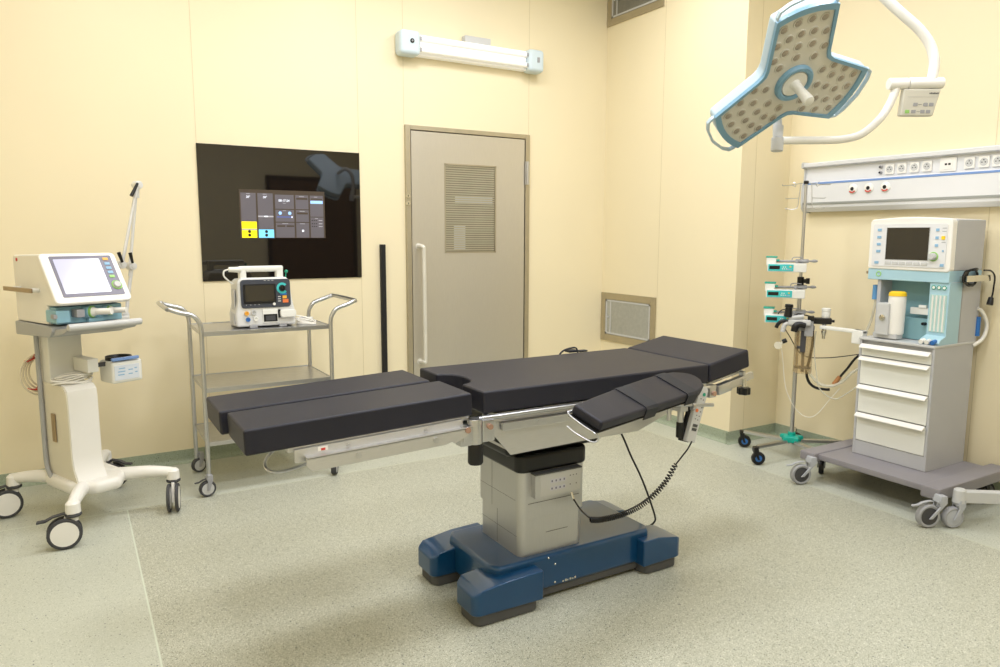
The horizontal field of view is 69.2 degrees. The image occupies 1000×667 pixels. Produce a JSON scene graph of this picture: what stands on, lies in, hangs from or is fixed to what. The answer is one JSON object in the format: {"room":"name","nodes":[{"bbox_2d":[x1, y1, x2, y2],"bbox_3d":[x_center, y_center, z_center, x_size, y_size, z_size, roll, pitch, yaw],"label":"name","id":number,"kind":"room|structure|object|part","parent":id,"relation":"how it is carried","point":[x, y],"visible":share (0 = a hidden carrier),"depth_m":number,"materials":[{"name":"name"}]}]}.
{"room":"operating room","nodes":[
{"label":"operating room","id":0,"kind":"room"},
{"bbox_2d":[0,0,607,474],"bbox_3d":[-1.189,-0.925,4.582,4.608,3.300,0.101,-4,9,-30],"label":"wall","id":1,"kind":"structure","parent":0,"point":[98,98],"depth_m":4.29,"materials":[{"name":"beige paint"}]},
{"bbox_2d":[0,443,244,488],"bbox_3d":[-1.848,0.731,4.339,2.810,0.078,0.030,-4,9,-30],"label":"baseboard","id":2,"kind":"structure","parent":1,"relation":"attached to","point":[171,458],"depth_m":4.30,"materials":[{"name":"plastic"}]},
{"bbox_2d":[196,143,361,280],"bbox_3d":[-1.327,-0.732,4.462,0.978,0.795,0.010,-4,9,-30],"label":"wall display","id":3,"kind":"object","parent":1,"relation":"attached to","point":[298,210],"visible":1,"depth_m":4.44,"materials":[{"name":"black glass"},{"name":"lit display screen"}]},
{"bbox_2d":[379,244,387,372],"bbox_3d":[-0.779,0.007,4.878,0.034,1.205,0.029,-4,9,-30],"label":"wall strip","id":4,"kind":"object","parent":1,"relation":"attached to","point":[383,298],"visible":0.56,"depth_m":4.84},
{"bbox_2d":[404,124,529,376],"bbox_3d":[-0.199,-0.381,5.149,0.981,2.076,0.111,-4,9,-30],"label":"door","id":5,"kind":"structure","parent":1,"relation":"in","point":[467,192],"depth_m":5.12,"materials":[{"name":"metal"}]},
{"bbox_3d":[-0.534,-0.196,4.957,0.045,0.839,0.084,-5,10,-36],"label":"handle","id":6,"kind":"part","parent":5,"relation":"part of","materials":[{"name":"silver metal"}]},
{"bbox_2d":[395,29,542,74],"bbox_3d":[-0.181,-1.921,4.920,1.105,0.190,0.117,-4,9,-30],"label":"wall lamp","id":7,"kind":"object","parent":1,"relation":"attached to","point":[478,51],"visible":1,"depth_m":4.89,"materials":[{"name":"grey plastic"}]},
{"bbox_2d":[0,421,999,666],"bbox_3d":[0.669,1.063,2.229,4.965,0.001,6.270,-4,9,-30],"label":"floor","id":8,"kind":"structure","parent":0,"point":[301,567],"depth_m":2.90,"materials":[{"name":"plastic"}]},
{"bbox_2d":[0,181,180,549],"bbox_3d":[-1.988,0.080,3.421,0.714,1.611,0.703,6,9,35],"label":"ventilator","id":9,"kind":"object","parent":8,"relation":"on","point":[62,297],"visible":0.99,"depth_m":3.36,"materials":[{"name":"white plastic"}]},
{"bbox_3d":[-2.160,-0.197,3.245,0.280,0.020,0.010,6,9,35],"label":"rail","id":10,"kind":"part","parent":9,"relation":"part of","materials":[{"name":"metal"}]},
{"bbox_3d":[-2.185,0.694,3.498,0.377,0.078,0.078,-1,8,-6],"label":"arm","id":11,"kind":"part","parent":9,"relation":"part of","materials":[{"name":"white plastic"}]},
{"bbox_2d":[19,354,37,394],"bbox_3d":[-2.201,0.193,3.491,0.038,0.212,0.211,6,9,35],"label":"tubing","id":12,"kind":"object","parent":9,"relation":"hanging from","point":[29,360],"visible":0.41,"depth_m":3.43,"materials":[{"name":"plastic"}]},
{"bbox_2d":[50,372,93,385],"bbox_3d":[-1.994,0.177,3.383,0.087,0.115,0.197,5,9,32],"label":"coiled cable","id":13,"kind":"object","parent":9,"relation":"on","point":[66,380],"visible":0.95,"depth_m":3.37,"materials":[{"name":"white plastic"}]},
{"bbox_3d":[-1.918,0.719,3.319,0.075,0.077,0.439,-3,8,-22],"label":"arm","id":14,"kind":"part","parent":9,"relation":"part of","materials":[{"name":"white plastic"}]},
{"bbox_2d":[16,318,142,337],"bbox_3d":[-1.955,-0.035,3.368,0.507,0.079,0.582,-4,9,-30],"label":"tray","id":15,"kind":"object","parent":9,"relation":"on","point":[35,327],"depth_m":3.25,"materials":[{"name":"grey plastic"}]},
{"bbox_3d":[-1.931,0.467,3.376,0.110,0.469,0.128,6,9,35],"label":"panel","id":16,"kind":"part","parent":9,"relation":"part of","materials":[{"name":"white plastic"}]},
{"bbox_3d":[-2.056,0.666,3.713,0.077,0.078,0.414,-2,8,-16],"label":"arm","id":17,"kind":"part","parent":9,"relation":"part of","materials":[{"name":"white plastic"}]},
{"bbox_3d":[-1.840,-0.369,3.513,0.018,0.053,0.028,6,9,35],"label":"clamp lever","id":18,"kind":"part","parent":9,"relation":"part of","materials":[{"name":"black plastic"}]},
{"bbox_3d":[-1.864,-0.196,3.556,0.040,0.258,0.150,6,9,35],"label":"support arm","id":19,"kind":"part","parent":9,"relation":"part of","materials":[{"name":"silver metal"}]},
{"bbox_3d":[-1.816,-0.535,3.556,0.021,0.377,0.114,6,9,35],"label":"arm rod","id":20,"kind":"part","parent":9,"relation":"part of","materials":[{"name":"silver metal"}]},
{"bbox_3d":[-1.810,-0.371,3.557,0.018,0.054,0.023,6,9,35],"label":"clamp lever","id":21,"kind":"part","parent":9,"relation":"part of","materials":[{"name":"black plastic"}]},
{"bbox_3d":[-1.787,-0.703,3.543,0.018,0.070,0.047,6,9,35],"label":"clamp lever","id":22,"kind":"part","parent":9,"relation":"part of","materials":[{"name":"black plastic"}]},
{"bbox_3d":[-1.817,-0.539,3.597,0.021,0.387,0.077,6,9,35],"label":"arm rod","id":23,"kind":"part","parent":9,"relation":"part of","materials":[{"name":"silver metal"}]},
{"bbox_3d":[-1.795,0.688,3.550,0.422,0.078,0.078,-1,8,-9],"label":"arm","id":24,"kind":"part","parent":9,"relation":"part of","materials":[{"name":"white plastic"}]},
{"bbox_2d":[156,293,356,496],"bbox_3d":[-1.336,0.304,4.076,1.001,0.996,0.512,-4,9,-30],"label":"trolley","id":25,"kind":"object","parent":8,"relation":"on","point":[268,377],"visible":0.69,"depth_m":3.98,"materials":[{"name":"metal"}]},
{"bbox_3d":[-1.689,-0.097,3.810,0.177,0.125,0.455,-4,9,-30],"label":"push handle","id":26,"kind":"part","parent":25,"relation":"part of","materials":[{"name":"metal"}]},
{"bbox_3d":[-1.734,0.320,4.093,0.022,0.790,0.023,-4,9,-30],"label":"post","id":27,"kind":"part","parent":25,"relation":"part of","materials":[{"name":"metal"}]},
{"bbox_3d":[-1.515,0.370,3.726,0.022,0.790,0.023,-4,9,-30],"label":"post","id":28,"kind":"part","parent":25,"relation":"part of","materials":[{"name":"metal"}]},
{"bbox_2d":[195,422,234,445],"bbox_3d":[-1.337,0.528,4.106,0.666,0.022,0.436,-4,9,-30],"label":"shelf","id":29,"kind":"object","parent":25,"relation":"attached to","point":[215,438],"depth_m":3.88,"materials":[{"name":"metal"}]},
{"bbox_2d":[223,265,295,327],"bbox_3d":[-1.325,-0.204,3.961,0.368,0.333,0.233,-4,9,-30],"label":"defibrillator","id":30,"kind":"object","parent":25,"relation":"on","point":[257,301],"visible":1,"depth_m":3.90,"materials":[{"name":"plastic"}]},
{"bbox_2d":[231,289,235,324],"bbox_3d":[-1.432,-0.144,3.893,0.014,0.185,0.100,-4,9,-30],"label":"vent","id":31,"kind":"object","parent":30,"relation":"attached to","point":[233,291],"depth_m":3.88,"materials":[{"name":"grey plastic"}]},
{"bbox_3d":[-1.300,-0.331,3.937,0.237,0.075,0.048,-4,9,-30],"label":"carry handle","id":32,"kind":"part","parent":30,"relation":"part of","materials":[{"name":"white plastic"}]},
{"bbox_3d":[-1.260,-0.216,3.903,0.262,0.152,0.016,-4,9,-30],"label":"panel","id":33,"kind":"part","parent":30,"relation":"part of","materials":[{"name":"plastic"}]},
{"bbox_2d":[190,317,328,336],"bbox_3d":[-1.335,-0.042,4.029,0.666,0.022,0.436,-4,9,-30],"label":"shelf","id":34,"kind":"object","parent":25,"relation":"attached to","point":[209,328],"depth_m":3.90,"materials":[{"name":"metal"}]},
{"bbox_2d":[193,365,329,392],"bbox_3d":[-1.336,0.248,4.069,0.666,0.022,0.436,-4,9,-30],"label":"shelf","id":35,"kind":"object","parent":25,"relation":"attached to","point":[268,377],"depth_m":4.01,"materials":[{"name":"metal"}]},
{"bbox_2d":[296,315,315,323],"bbox_3d":[-1.095,-0.082,4.064,0.127,0.059,0.101,-4,9,-30],"label":"lead","id":36,"kind":"object","parent":25,"relation":"on","point":[309,320],"visible":1,"depth_m":4.04,"materials":[{"name":"white plastic"}]},
{"bbox_3d":[-1.158,0.276,4.431,0.022,0.790,0.023,-4,9,-30],"label":"post","id":37,"kind":"part","parent":25,"relation":"part of","materials":[{"name":"metal"}]},
{"bbox_3d":[-0.939,0.326,4.065,0.022,0.790,0.023,-4,9,-30],"label":"post","id":38,"kind":"part","parent":25,"relation":"part of","materials":[{"name":"metal"}]},
{"bbox_3d":[-0.981,-0.153,4.226,0.177,0.128,0.455,-4,9,-30],"label":"push handle","id":39,"kind":"part","parent":25,"relation":"part of","materials":[{"name":"metal"}]},
{"bbox_2d":[206,336,753,625],"bbox_3d":[0.128,0.560,2.651,2.096,0.879,0.947,-4,9,-30],"label":"table","id":40,"kind":"object","parent":8,"relation":"on","point":[527,423],"visible":1,"depth_m":2.62,"materials":[{"name":"leather"}]},
{"bbox_3d":[-0.414,0.295,2.336,0.593,0.038,0.226,-4,9,-30],"label":"leg plate","id":41,"kind":"part","parent":40,"relation":"part of","materials":[{"name":"metal"}]},
{"bbox_3d":[-0.349,0.340,2.221,0.553,0.083,0.042,-4,9,-30],"label":"leg rail","id":42,"kind":"part","parent":40,"relation":"part of","materials":[{"name":"metal"}]},
{"bbox_3d":[-0.081,0.396,2.393,0.052,0.070,0.052,-4,9,-30],"label":"locking knob","id":43,"kind":"part","parent":40,"relation":"part of","materials":[{"name":"black plastic"}]},
{"bbox_3d":[0.407,0.282,2.673,0.935,0.028,0.022,-4,9,-30],"label":"accessory rail","id":44,"kind":"part","parent":40,"relation":"part of","materials":[{"name":"metal"}]},
{"bbox_3d":[0.208,0.548,2.684,0.208,0.095,0.038,-4,9,-30],"label":"control panel","id":45,"kind":"part","parent":40,"relation":"part of","materials":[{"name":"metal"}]},
{"bbox_2d":[463,384,703,448],"bbox_3d":[0.279,0.281,2.905,0.980,0.148,0.493,-4,9,-30],"label":"rail","id":46,"kind":"object","parent":40,"relation":"on","point":[553,434],"depth_m":2.55,"materials":[{"name":"metal"}]},
{"bbox_3d":[0.397,0.316,2.684,1.025,0.146,0.004,-4,9,-30],"label":"plate","id":47,"kind":"part","parent":40,"relation":"part of","materials":[{"name":"metal"}]},
{"bbox_3d":[0.550,0.619,3.195,0.401,0.610,0.104,-7,10,-43],"label":"power cord","id":48,"kind":"part","parent":40,"relation":"part of","materials":[{"name":"black plastic"}]},
{"bbox_2d":[573,387,707,522],"bbox_3d":[0.535,0.448,2.694,0.516,0.483,0.097,-1,8,-10],"label":"remote control","id":49,"kind":"object","parent":40,"relation":"hanging from","point":[692,418],"visible":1,"depth_m":2.72,"materials":[{"name":"black plastic"}]},
{"bbox_3d":[0.501,0.550,2.684,0.451,0.284,0.092,-1,8,-5],"label":"coiled cord","id":50,"kind":"part","parent":49,"relation":"part of","materials":[{"name":"black plastic"}]},
{"bbox_3d":[0.821,0.156,3.210,0.208,0.047,0.460,-4,9,-30],"label":"head plate","id":51,"kind":"part","parent":40,"relation":"part of","materials":[{"name":"metal"}]},
{"bbox_3d":[1.018,0.221,3.028,0.056,0.066,0.052,-4,9,-30],"label":"clamp knob","id":52,"kind":"part","parent":40,"relation":"part of","materials":[{"name":"black plastic"}]},
{"bbox_2d":[738,181,841,473],"bbox_3d":[1.778,-0.066,4.357,0.635,1.674,0.651,-4,9,-30],"label":"stand","id":53,"kind":"object","parent":8,"relation":"on","point":[758,458],"visible":0.82,"depth_m":4.38,"materials":[{"name":"metal"}]},
{"bbox_3d":[1.677,0.642,4.570,0.285,0.020,0.030,7,10,42],"label":"leg","id":54,"kind":"part","parent":53,"relation":"part of","materials":[{"name":"metal"}]},
{"bbox_3d":[1.657,0.667,4.388,0.285,0.020,0.030,-4,9,-29],"label":"leg","id":55,"kind":"part","parent":53,"relation":"part of","materials":[{"name":"metal"}]},
{"bbox_2d":[763,306,814,322],"bbox_3d":[1.724,-0.112,4.328,0.285,0.090,0.172,3,8,22],"label":"pump","id":56,"kind":"object","parent":53,"relation":"attached to","point":[771,315],"visible":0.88,"depth_m":4.30,"materials":[{"name":"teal plastic"}]},
{"bbox_2d":[765,281,815,298],"bbox_3d":[1.724,-0.259,4.308,0.285,0.090,0.172,3,8,22],"label":"pump","id":57,"kind":"object","parent":53,"relation":"attached to","point":[772,290],"visible":1,"depth_m":4.26,"materials":[{"name":"white plastic"}]},
{"bbox_2d":[766,256,817,271],"bbox_3d":[1.725,-0.411,4.288,0.285,0.090,0.172,3,8,22],"label":"pump","id":58,"kind":"object","parent":53,"relation":"attached to","point":[800,265],"visible":1,"depth_m":4.24,"materials":[{"name":"white plastic"}]},
{"bbox_3d":[1.824,0.677,4.319,0.030,0.020,0.270,-1,8,-12],"label":"leg","id":59,"kind":"part","parent":53,"relation":"part of","materials":[{"name":"metal"}]},
{"bbox_2d":[774,304,834,371],"bbox_3d":[1.790,0.031,4.250,0.258,0.411,0.265,-7,10,-41],"label":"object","id":60,"kind":"object","parent":53,"relation":"attached to","point":[797,323],"visible":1,"depth_m":4.20,"materials":[{"name":"grey plastic"}]},
{"bbox_3d":[1.761,0.047,4.236,0.048,0.125,0.035,3,8,22],"label":"valve stem","id":61,"kind":"part","parent":60,"relation":"part of","materials":[{"name":"grey metal"}]},
{"bbox_2d":[780,331,839,417],"bbox_3d":[1.835,0.243,4.305,0.345,0.523,0.004,3,8,22],"label":"hose","id":62,"kind":"object","parent":60,"relation":"hanging from","point":[780,331],"visible":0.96,"depth_m":4.35,"materials":[{"name":"plastic"}]},
{"bbox_2d":[805,331,829,390],"bbox_3d":[1.888,0.161,4.293,0.141,0.357,0.016,3,8,22],"label":"hose","id":63,"kind":"object","parent":60,"relation":"hanging from","point":[812,337],"visible":0.9,"depth_m":4.30,"materials":[{"name":"black rubber"}]},
{"bbox_2d":[785,330,858,357],"bbox_3d":[1.919,0.068,4.259,0.464,0.166,0.050,2,8,16],"label":"lead","id":64,"kind":"object","parent":60,"relation":"attached to","point":[785,330],"visible":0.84,"depth_m":4.29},
{"bbox_2d":[821,308,830,317],"bbox_3d":[1.891,-0.118,4.205,0.050,0.060,0.050,3,8,22],"label":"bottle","id":65,"kind":"object","parent":60,"relation":"on","point":[826,313],"depth_m":4.19,"materials":[{"name":"white plastic"}]},
{"bbox_2d":[806,368,857,386],"bbox_3d":[1.955,0.249,4.255,0.302,0.141,0.016,3,8,22],"label":"clear tube","id":66,"kind":"object","parent":60,"relation":"attached to","point":[856,369],"visible":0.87,"depth_m":4.26,"materials":[{"name":"plastic"}]},
{"bbox_2d":[832,376,840,383],"bbox_3d":[1.983,0.277,4.270,0.050,0.061,0.028,3,8,19],"label":"grip","id":67,"kind":"object","parent":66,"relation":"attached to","point":[837,379],"visible":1,"depth_m":4.26,"materials":[{"name":"orange plastic"}]},
{"bbox_2d":[840,355,858,376],"bbox_3d":[2.052,0.199,4.240,0.168,0.210,0.045,1,8,4],"label":"hose","id":68,"kind":"object","parent":66,"relation":"attached to","point":[857,356],"visible":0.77,"depth_m":4.23,"materials":[{"name":"black rubber"}]},
{"bbox_2d":[814,331,855,399],"bbox_3d":[1.959,0.190,4.234,0.246,0.399,0.007,3,8,22],"label":"clear tube","id":69,"kind":"object","parent":60,"relation":"hanging from","point":[815,331],"visible":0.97,"depth_m":4.27,"materials":[{"name":"clear plastic"}]},
{"bbox_3d":[1.950,0.660,4.448,0.285,0.020,0.030,1,8,6],"label":"leg","id":70,"kind":"part","parent":53,"relation":"part of","materials":[{"name":"metal"}]},
{"bbox_2d":[786,217,999,527],"bbox_3d":[2.064,0.122,3.807,0.822,1.450,0.925,-4,9,-30],"label":"machine","id":71,"kind":"object","parent":8,"relation":"on","point":[914,374],"visible":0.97,"depth_m":3.74,"materials":[{"name":"grey plastic"}]},
{"bbox_3d":[1.925,0.007,4.079,0.045,0.077,0.270,-4,9,-30],"label":"arm","id":72,"kind":"part","parent":71,"relation":"part of","materials":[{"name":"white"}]},
{"bbox_3d":[2.041,0.460,3.812,0.031,0.022,0.370,-4,9,-30],"label":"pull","id":73,"kind":"part","parent":71,"relation":"part of","materials":[{"name":"white plastic"}]},
{"bbox_3d":[2.067,0.526,3.837,0.033,0.151,0.372,-4,9,-30],"label":"drawer","id":74,"kind":"part","parent":71,"relation":"part of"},
{"bbox_3d":[2.042,0.307,3.791,0.031,0.022,0.370,-4,9,-30],"label":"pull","id":75,"kind":"part","parent":71,"relation":"part of","materials":[{"name":"white plastic"}]},
{"bbox_3d":[2.068,0.371,3.816,0.033,0.147,0.372,-4,9,-30],"label":"drawer","id":76,"kind":"part","parent":71,"relation":"part of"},
{"bbox_3d":[2.042,0.152,3.770,0.031,0.022,0.370,-4,9,-30],"label":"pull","id":77,"kind":"part","parent":71,"relation":"part of","materials":[{"name":"white plastic"}]},
{"bbox_3d":[2.068,0.217,3.795,0.033,0.148,0.372,-4,9,-30],"label":"drawer","id":78,"kind":"part","parent":71,"relation":"part of","materials":[{"name":"white metal"}]},
{"bbox_3d":[2.042,0.085,3.761,0.031,0.022,0.370,-4,9,-30],"label":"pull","id":79,"kind":"part","parent":71,"relation":"part of","materials":[{"name":"white plastic"}]},
{"bbox_3d":[2.069,0.106,3.780,0.033,0.060,0.372,-4,9,-30],"label":"drawer","id":80,"kind":"part","parent":71,"relation":"part of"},
{"bbox_2d":[859,335,974,348],"bbox_3d":[2.213,0.035,3.856,0.378,0.013,0.406,-4,9,-30],"label":"countertop","id":81,"kind":"structure","parent":71,"relation":"on","point":[904,341],"depth_m":3.75,"materials":[{"name":"grey plastic"}]},
{"bbox_3d":[2.215,-0.125,3.780,0.080,0.050,0.115,-4,9,-30],"label":"mount rail","id":82,"kind":"part","parent":71,"relation":"part of","materials":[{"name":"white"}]},
{"bbox_2d":[868,217,985,271],"bbox_3d":[2.231,-0.471,3.817,0.340,0.276,0.430,-4,9,-30],"label":"monitor","id":83,"kind":"object","parent":71,"relation":"on","point":[902,244],"depth_m":3.69,"materials":[{"name":"grey plastic"}]},
{"bbox_3d":[2.164,0.044,3.619,0.036,0.027,0.024,-4,9,-30],"label":"flow knob","id":84,"kind":"part","parent":71,"relation":"part of","materials":[{"name":"blue plastic"}]},
{"bbox_2d":[962,268,995,305],"bbox_3d":[2.404,-0.235,3.662,0.278,0.196,0.069,-4,9,-30],"label":"power cable","id":85,"kind":"object","parent":71,"relation":"hanging from","point":[990,301],"visible":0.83,"depth_m":3.66,"materials":[{"name":"black plastic"}]},
{"bbox_2d":[941,487,999,527],"bbox_3d":[2.511,0.435,3.332,0.828,0.959,0.361,3,8,22],"label":"equipment cart","id":86,"kind":"object","parent":8,"relation":"on","point":[952,516],"visible":1,"depth_m":3.37,"materials":[{"name":"grey plastic"}]},
{"bbox_2d":[952,487,966,503],"bbox_3d":[2.149,0.756,3.389,0.060,0.064,0.060,-4,9,-30],"label":"socket","id":87,"kind":"object","parent":86,"relation":"attached to","point":[959,496],"depth_m":3.37,"materials":[{"name":"grey plastic"}]},
{"bbox_3d":[2.398,0.763,3.369,0.501,0.055,0.045,1,8,5],"label":"arm","id":88,"kind":"part","parent":86,"relation":"part of","materials":[{"name":"grey plastic"}]},
{"bbox_2d":[601,0,793,431],"bbox_3d":[1.334,-1.012,5.285,0.457,3.300,1.454,-4,9,-30],"label":"wall","id":89,"kind":"structure","parent":0,"point":[691,225],"depth_m":4.88,"materials":[{"name":"beige paint"}]},
{"bbox_2d":[600,292,655,345],"bbox_3d":[0.972,-0.108,5.554,0.012,0.381,0.622,-4,9,-30],"label":"air vent","id":90,"kind":"object","parent":89,"relation":"in","point":[625,319],"visible":0.86,"depth_m":5.54,"materials":[{"name":"metal"}]},
{"bbox_3d":[0.971,-0.107,5.553,0.010,0.277,0.518,-4,9,-30],"label":"grille panel","id":91,"kind":"part","parent":90,"relation":"part of","materials":[{"name":"white metal"}]},
{"bbox_2d":[607,0,664,26],"bbox_3d":[0.975,-2.473,5.242,0.012,0.355,0.613,-4,9,-30],"label":"air vent","id":92,"kind":"object","parent":89,"relation":"in","point":[618,11],"visible":1,"depth_m":5.32,"materials":[{"name":"metal"}]},
{"bbox_3d":[0.974,-2.473,5.241,0.010,0.255,0.513,-4,9,-30],"label":"grille panel","id":93,"kind":"part","parent":92,"relation":"part of","materials":[{"name":"grey metal"}]},
{"bbox_2d":[655,414,727,443],"bbox_3d":[1.145,0.606,5.336,0.030,0.078,1.353,-4,9,-30],"label":"baseboard","id":94,"kind":"structure","parent":89,"relation":"attached to","point":[706,431],"depth_m":4.93,"materials":[{"name":"plastic"}]},
{"bbox_2d":[725,423,774,444],"bbox_3d":[1.694,0.672,4.862,0.487,0.078,0.030,-4,9,-30],"label":"baseboard","id":95,"kind":"structure","parent":89,"relation":"attached to","point":[731,437],"depth_m":4.87,"materials":[{"name":"plastic"}]},
{"bbox_2d":[775,0,999,482],"bbox_3d":[2.852,-0.738,3.288,0.101,3.300,6.470,-4,9,-30],"label":"wall","id":96,"kind":"structure","parent":0,"point":[966,33],"depth_m":4.20,"materials":[{"name":"beige paint"}]},
{"bbox_2d":[775,423,999,489],"bbox_3d":[3.136,0.942,2.894,0.030,0.078,4.917,-4,9,-30],"label":"baseboard","id":97,"kind":"structure","parent":96,"relation":"attached to","point":[779,428],"depth_m":4.77,"materials":[{"name":"plastic"}]},
{"bbox_2d":[801,145,999,212],"bbox_3d":[2.491,-0.799,3.699,0.098,0.314,2.152,-4,9,-30],"label":"panel","id":98,"kind":"object","parent":96,"relation":"attached to","point":[963,177],"visible":0.99,"depth_m":4.03,"materials":[{"name":"grey plastic"}]},
{"bbox_3d":[1.946,-0.924,4.611,0.098,0.314,0.012,-4,9,-30],"label":"plate","id":99,"kind":"part","parent":98,"relation":"part of","materials":[{"name":"grey plastic"}]},
{"bbox_2d":[848,184,857,193],"bbox_3d":[2.090,-0.858,4.299,0.012,0.058,0.058,-4,9,-30],"label":"outlet","id":100,"kind":"object","parent":98,"relation":"attached to","point":[852,188],"depth_m":4.29,"materials":[{"name":"white plastic"}]},
{"bbox_2d":[864,183,873,192],"bbox_3d":[2.141,-0.846,4.214,0.012,0.058,0.058,-4,9,-30],"label":"outlet","id":101,"kind":"object","parent":98,"relation":"attached to","point":[868,187],"depth_m":4.21,"materials":[{"name":"white plastic"}]},
{"bbox_2d":[880,182,890,191],"bbox_3d":[2.192,-0.834,4.129,0.012,0.058,0.058,-4,9,-30],"label":"outlet","id":102,"kind":"object","parent":98,"relation":"attached to","point":[884,186],"depth_m":4.12,"materials":[{"name":"white plastic"}]},
{"bbox_2d":[885,164,894,174],"bbox_3d":[2.214,-0.934,4.118,0.014,0.058,0.052,-4,9,-30],"label":"socket","id":103,"kind":"object","parent":98,"relation":"attached to","point":[889,168],"depth_m":4.11,"materials":[{"name":"white plastic"}]},
{"bbox_2d":[897,163,906,173],"bbox_3d":[2.249,-0.925,4.059,0.014,0.058,0.052,-4,9,-30],"label":"socket","id":104,"kind":"object","parent":98,"relation":"attached to","point":[901,167],"depth_m":4.06,"materials":[{"name":"white plastic"}]},
{"bbox_3d":[2.475,-0.698,3.696,0.022,0.014,2.140,-4,9,-30],"label":"trim","id":105,"kind":"part","parent":98,"relation":"part of","materials":[{"name":"white metal"}]},
{"bbox_2d":[909,161,919,172],"bbox_3d":[2.285,-0.917,3.998,0.014,0.058,0.052,-4,9,-30],"label":"socket","id":106,"kind":"object","parent":98,"relation":"attached to","point":[914,166],"depth_m":4.00,"materials":[{"name":"white plastic"}]},
{"bbox_2d":[922,160,932,171],"bbox_3d":[2.321,-0.909,3.939,0.014,0.058,0.052,-4,9,-30],"label":"socket","id":107,"kind":"object","parent":98,"relation":"attached to","point":[927,165],"depth_m":3.93,"materials":[{"name":"white plastic"}]},
{"bbox_2d":[939,157,957,171],"bbox_3d":[2.378,-0.896,3.846,0.012,0.072,0.085,-4,9,-30],"label":"socket","id":108,"kind":"object","parent":98,"relation":"attached to","point":[946,164],"depth_m":3.84,"materials":[{"name":"white plastic"}]},
{"bbox_2d":[964,157,975,168],"bbox_3d":[2.431,-0.884,3.755,0.014,0.058,0.052,-4,9,-30],"label":"socket","id":109,"kind":"object","parent":98,"relation":"attached to","point":[969,162],"depth_m":3.75,"materials":[{"name":"white plastic"}]},
{"bbox_2d":[978,155,990,167],"bbox_3d":[2.467,-0.876,3.695,0.014,0.058,0.052,-4,9,-30],"label":"socket","id":110,"kind":"object","parent":98,"relation":"attached to","point":[984,161],"depth_m":3.69,"materials":[{"name":"white plastic"}]},
{"bbox_2d":[992,155,999,166],"bbox_3d":[2.500,-0.868,3.639,0.014,0.058,0.052,-4,9,-30],"label":"socket","id":111,"kind":"object","parent":98,"relation":"attached to","point":[995,158],"depth_m":3.65,"materials":[{"name":"white plastic"}]},
{"bbox_3d":[0.679,-2.256,1.781,5.165,0.100,6.470,-4,9,-30],"label":"ceiling","id":112,"kind":"structure","parent":0,"visible":0},
{"bbox_2d":[706,0,945,151],"bbox_3d":[1.255,-1.520,2.744,0.934,1.612,0.504,-4,9,-30],"label":"light","id":113,"kind":"object","parent":112,"relation":"hanging from","point":[798,72],"visible":1,"depth_m":2.75,"materials":[{"name":"white metal"}]},
{"bbox_3d":[0.861,-0.781,2.832,0.067,0.121,0.210,7,10,42],"label":"grab handle","id":114,"kind":"part","parent":113,"relation":"part of","materials":[{"name":"blue plastic"}]},
{"bbox_3d":[1.116,-0.942,2.722,0.515,0.409,0.403,-4,9,-30],"label":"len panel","id":115,"kind":"part","parent":113,"relation":"part of","materials":[{"name":"beige plastic"}]},
{"bbox_3d":[1.109,-0.886,2.666,0.042,0.103,0.104,-3,8,-21],"label":"sterile handle","id":116,"kind":"part","parent":113,"relation":"part of","materials":[{"name":"white plastic"}]},
{"bbox_3d":[1.043,-1.102,2.448,0.217,0.104,0.065,0,8,-4],"label":"grab handle","id":117,"kind":"part","parent":113,"relation":"part of","materials":[{"name":"plastic"}]},
{"bbox_3d":[1.355,-0.869,2.893,0.459,0.223,0.038,1,8,2],"label":"arm","id":118,"kind":"part","parent":113,"relation":"part of","materials":[{"name":"white plastic"}]},
{"bbox_3d":[1.372,-0.941,2.840,0.080,0.170,0.168,-4,9,-30],"label":"grab handle","id":119,"kind":"part","parent":113,"relation":"part of","materials":[{"name":"plastic"}]},
{"bbox_3d":[1.474,-1.371,2.860,0.535,0.742,0.061,1,8,7],"label":"arm","id":120,"kind":"part","parent":113,"relation":"part of","materials":[{"name":"white plastic"}]}
]}

